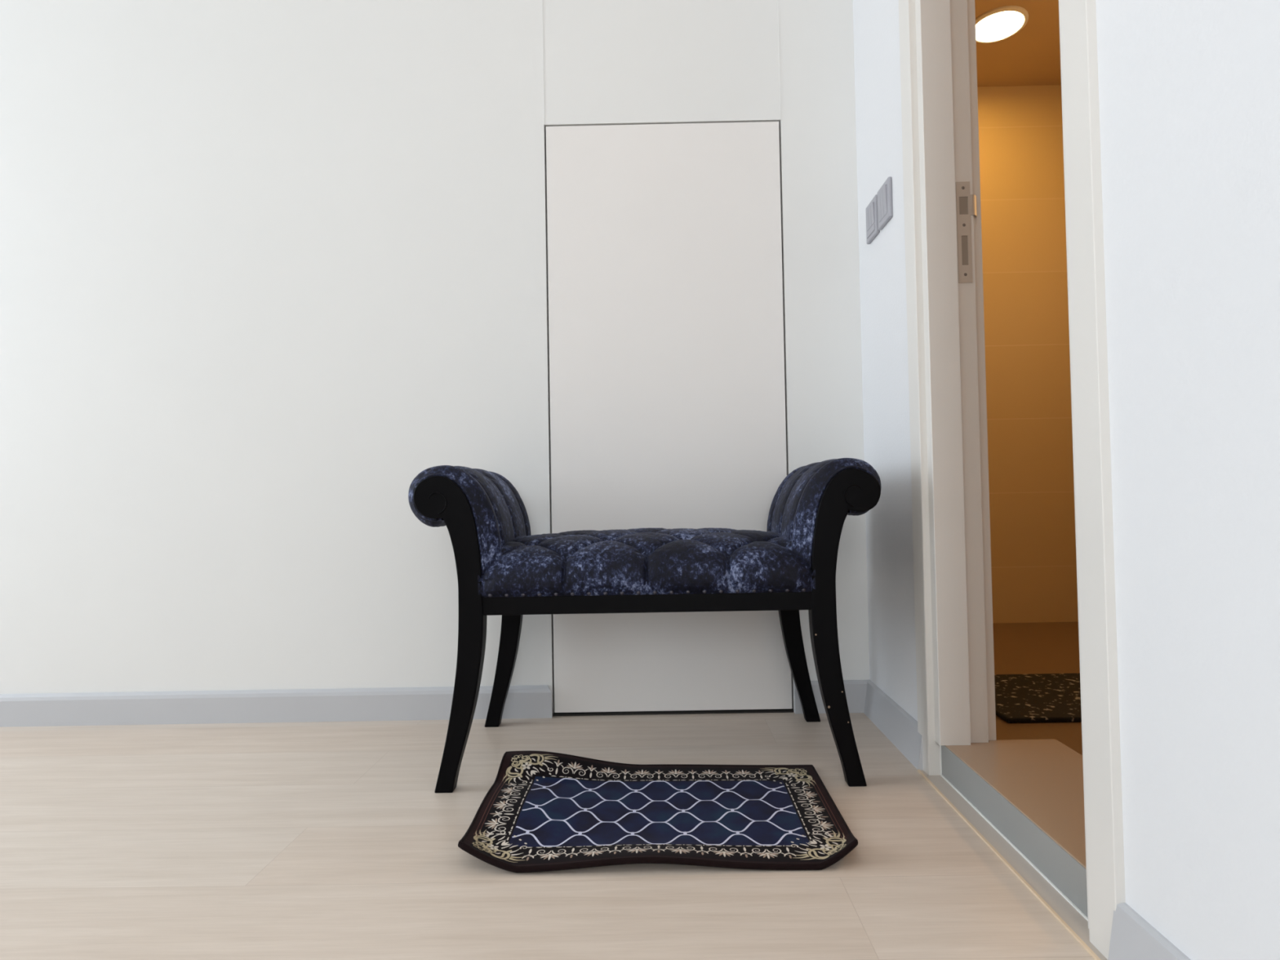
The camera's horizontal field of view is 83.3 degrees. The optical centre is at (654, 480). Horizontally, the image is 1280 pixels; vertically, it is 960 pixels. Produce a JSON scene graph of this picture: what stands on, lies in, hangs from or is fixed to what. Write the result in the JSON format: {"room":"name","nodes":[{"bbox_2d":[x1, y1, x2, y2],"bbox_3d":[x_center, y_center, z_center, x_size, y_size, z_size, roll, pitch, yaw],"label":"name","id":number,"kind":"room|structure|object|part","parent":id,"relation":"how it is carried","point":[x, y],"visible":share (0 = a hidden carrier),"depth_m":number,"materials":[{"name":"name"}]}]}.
{"room":"hallway","nodes":[
{"label":"hallway","id":0,"kind":"room"},
{"bbox_2d":[0,0,869,715],"bbox_3d":[-1.923,-0.613,2.009,5.350,2.550,0.101,-1,-1,0],"label":"wall","id":1,"kind":"structure","parent":0,"point":[268,268],"depth_m":1.95,"materials":[{"name":"paint"}]},
{"bbox_2d":[0,684,552,727],"bbox_3d":[-2.424,0.628,1.927,4.305,0.084,0.014,-1,-1,0],"label":"baseboard","id":2,"kind":"structure","parent":1,"relation":"attached to","point":[530,701],"depth_m":1.91,"materials":[{"name":"paint"}]},
{"bbox_2d":[546,121,791,712],"bbox_3d":[0.036,-0.176,1.950,0.633,1.582,0.028,-1,-1,0],"label":"door","id":3,"kind":"structure","parent":1,"relation":"in","point":[667,388],"depth_m":1.94,"materials":[{"name":"paint"}]},
{"bbox_2d":[793,680,868,713],"bbox_3d":[0.472,0.575,1.909,0.202,0.084,0.012,-1,-1,0],"label":"baseboard","id":4,"kind":"structure","parent":1,"relation":"attached to","point":[855,690],"depth_m":1.90,"materials":[{"name":"paint"}]},
{"bbox_2d":[0,712,1094,959],"bbox_3d":[-2.061,0.633,-0.635,5.264,0.060,5.331,-1,-1,0],"label":"floor","id":5,"kind":"structure","parent":0,"point":[307,840],"depth_m":1.14,"materials":[{"name":"brown wood"}]},
{"bbox_2d":[408,457,880,792],"bbox_3d":[-0.015,0.291,1.652,0.972,0.656,0.463,-1,-1,0],"label":"bench","id":6,"kind":"object","parent":5,"relation":"on","point":[508,571],"visible":1,"depth_m":1.44,"materials":[{"name":"blue fabric"}]},
{"bbox_3d":[-0.415,0.089,1.449,0.146,0.205,0.006,-1,-1,0],"label":"welt cord","id":7,"kind":"part","parent":6,"relation":"part of","materials":[{"name":"black wood"}]},
{"bbox_3d":[-0.410,0.307,1.453,0.138,0.630,0.036,-1,-1,0],"label":"leg","id":8,"kind":"part","parent":6,"relation":"part of","materials":[{"name":"black wood"}]},
{"bbox_2d":[408,465,531,570],"bbox_3d":[-0.408,0.083,1.659,0.193,0.226,0.413,-1,-1,0],"label":"armrest","id":9,"kind":"object","parent":6,"relation":"on","point":[484,516],"depth_m":1.46,"materials":[{"name":"blue fabric"}]},
{"bbox_3d":[-0.407,0.316,1.855,0.138,0.630,0.036,-1,-1,0],"label":"leg","id":10,"kind":"part","parent":6,"relation":"part of","materials":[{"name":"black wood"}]},
{"bbox_2d":[477,528,815,597],"bbox_3d":[-0.015,0.175,1.654,0.672,0.127,0.463,-1,-1,0],"label":"seat cushion","id":11,"kind":"object","parent":6,"relation":"on","point":[513,562],"depth_m":1.44,"materials":[{"name":"blue fabric"}]},
{"bbox_3d":[-0.015,0.246,1.449,0.660,0.038,0.022,-1,-1,0],"label":"rail","id":12,"kind":"part","parent":6,"relation":"part of","materials":[{"name":"black wood"}]},
{"bbox_3d":[0.388,0.301,1.850,0.144,0.630,0.036,-1,-1,0],"label":"leg","id":13,"kind":"part","parent":6,"relation":"part of","materials":[{"name":"black wood"}]},
{"bbox_2d":[766,457,880,565],"bbox_3d":[0.372,0.069,1.654,0.189,0.226,0.413,-1,-1,0],"label":"armrest","id":14,"kind":"object","parent":6,"relation":"on","point":[809,509],"depth_m":1.45,"materials":[{"name":"blue fabric"}]},
{"bbox_3d":[0.380,0.074,1.444,0.146,0.205,0.006,-1,-1,0],"label":"welt cord","id":15,"kind":"part","parent":6,"relation":"part of","materials":[{"name":"black wood"}]},
{"bbox_3d":[0.385,0.292,1.448,0.144,0.630,0.036,-1,-1,0],"label":"leg","id":16,"kind":"part","parent":6,"relation":"part of","materials":[{"name":"black wood"}]},
{"bbox_2d":[457,751,857,872],"bbox_3d":[0.008,0.586,1.315,0.651,0.048,0.412,-1,-1,0],"label":"patterned rug","id":17,"kind":"object","parent":5,"relation":"on","point":[542,811],"visible":1,"depth_m":1.27,"materials":[{"name":"blue fabric"}]},
{"bbox_2d":[974,0,1061,86],"bbox_3d":[1.370,-1.672,1.670,1.422,0.050,2.580,-1,-1,0],"label":"ceiling","id":18,"kind":"structure","parent":0,"point":[1031,56],"depth_m":2.73,"materials":[{"name":"white paint"}]},
{"bbox_2d":[975,5,1028,43],"bbox_3d":[1.222,-1.613,2.565,0.196,0.019,0.196,-1,-1,0],"label":"recessed light","id":19,"kind":"object","parent":18,"relation":"in","point":[999,24],"visible":0.86,"depth_m":2.54,"materials":[{"name":"paint"}]},
{"bbox_2d":[977,84,1078,622],"bbox_3d":[1.400,-0.496,2.958,1.422,2.240,0.050,-1,-1,0],"label":"wall","id":20,"kind":"structure","parent":0,"point":[1030,457],"depth_m":2.93,"materials":[{"name":"paint"}]},
{"bbox_2d":[992,622,1082,755],"bbox_3d":[1.411,0.580,1.617,1.422,0.065,2.580,-1,-1,0],"label":"floor","id":21,"kind":"structure","parent":0,"point":[1040,647],"depth_m":2.29,"materials":[{"name":"wood"}]},
{"bbox_2d":[994,673,1081,723],"bbox_3d":[1.053,0.553,1.850,0.480,0.012,0.400,-1,-1,0],"label":"bath mat","id":22,"kind":"object","parent":21,"relation":"on","point":[1036,697],"visible":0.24,"depth_m":1.81,"materials":[{"name":"brown fabric"}]},
{"bbox_2d":[853,0,1279,959],"bbox_3d":[0.597,-0.721,-0.622,0.128,2.550,5.331,-1,-1,0],"label":"wall","id":23,"kind":"structure","parent":0,"point":[1189,90],"depth_m":0.76,"materials":[{"name":"paint"}]},
{"bbox_2d":[865,194,879,244],"bbox_3d":[0.544,-0.650,1.801,0.012,0.094,0.087,-1,-1,0],"label":"light switch","id":24,"kind":"object","parent":23,"relation":"attached to","point":[872,227],"visible":0.98,"depth_m":1.79,"materials":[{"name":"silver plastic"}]},
{"bbox_2d":[877,177,893,230],"bbox_3d":[0.543,-0.653,1.704,0.012,0.094,0.087,-1,-1,0],"label":"light switch","id":25,"kind":"object","parent":23,"relation":"attached to","point":[885,193],"visible":1,"depth_m":1.68,"materials":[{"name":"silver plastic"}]},
{"bbox_2d":[863,680,923,769],"bbox_3d":[0.561,0.569,1.709,0.022,0.083,0.411,-1,-1,0],"label":"baseboard","id":26,"kind":"structure","parent":23,"relation":"attached to","point":[895,722],"depth_m":1.67,"materials":[{"name":"paint"}]},
{"bbox_2d":[898,0,1125,959],"bbox_3d":[0.609,-0.463,1.220,0.140,2.120,0.668,-1,-1,0],"label":"trim","id":27,"kind":"structure","parent":23,"relation":"attached to","point":[952,545],"depth_m":1.46,"materials":[{"name":"paint"}]},
{"bbox_3d":[0.646,-0.510,1.483,0.048,0.209,0.010,-1,-1,-13],"label":"strike plate","id":28,"kind":"part","parent":27,"relation":"part of","materials":[{"name":"metal"}]},
{"bbox_2d":[917,769,1107,959],"bbox_3d":[0.563,0.596,1.180,0.036,0.003,0.635,-1,-1,0],"label":"trim","id":29,"kind":"structure","parent":23,"relation":"attached to","point":[1076,924],"depth_m":1.10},
{"bbox_2d":[939,745,1088,920],"bbox_3d":[0.582,0.563,1.197,0.003,0.069,0.547,-1,-1,0],"label":"trim","id":30,"kind":"structure","parent":23,"relation":"attached to","point":[1077,908],"depth_m":1.16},
{"bbox_2d":[941,738,1088,917],"bbox_3d":[0.701,0.560,1.197,0.236,0.071,0.548,-1,-1,0],"label":"threshold","id":31,"kind":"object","parent":23,"relation":"attached to","point":[1032,791],"depth_m":1.22,"materials":[{"name":"stone"}]},
{"bbox_2d":[1107,902,1191,959],"bbox_3d":[0.541,0.501,-1.173,0.022,0.083,4.085,-1,-1,0],"label":"baseboard","id":32,"kind":"structure","parent":23,"relation":"attached to","point":[1132,937],"depth_m":0.83,"materials":[{"name":"paint"}]}
]}

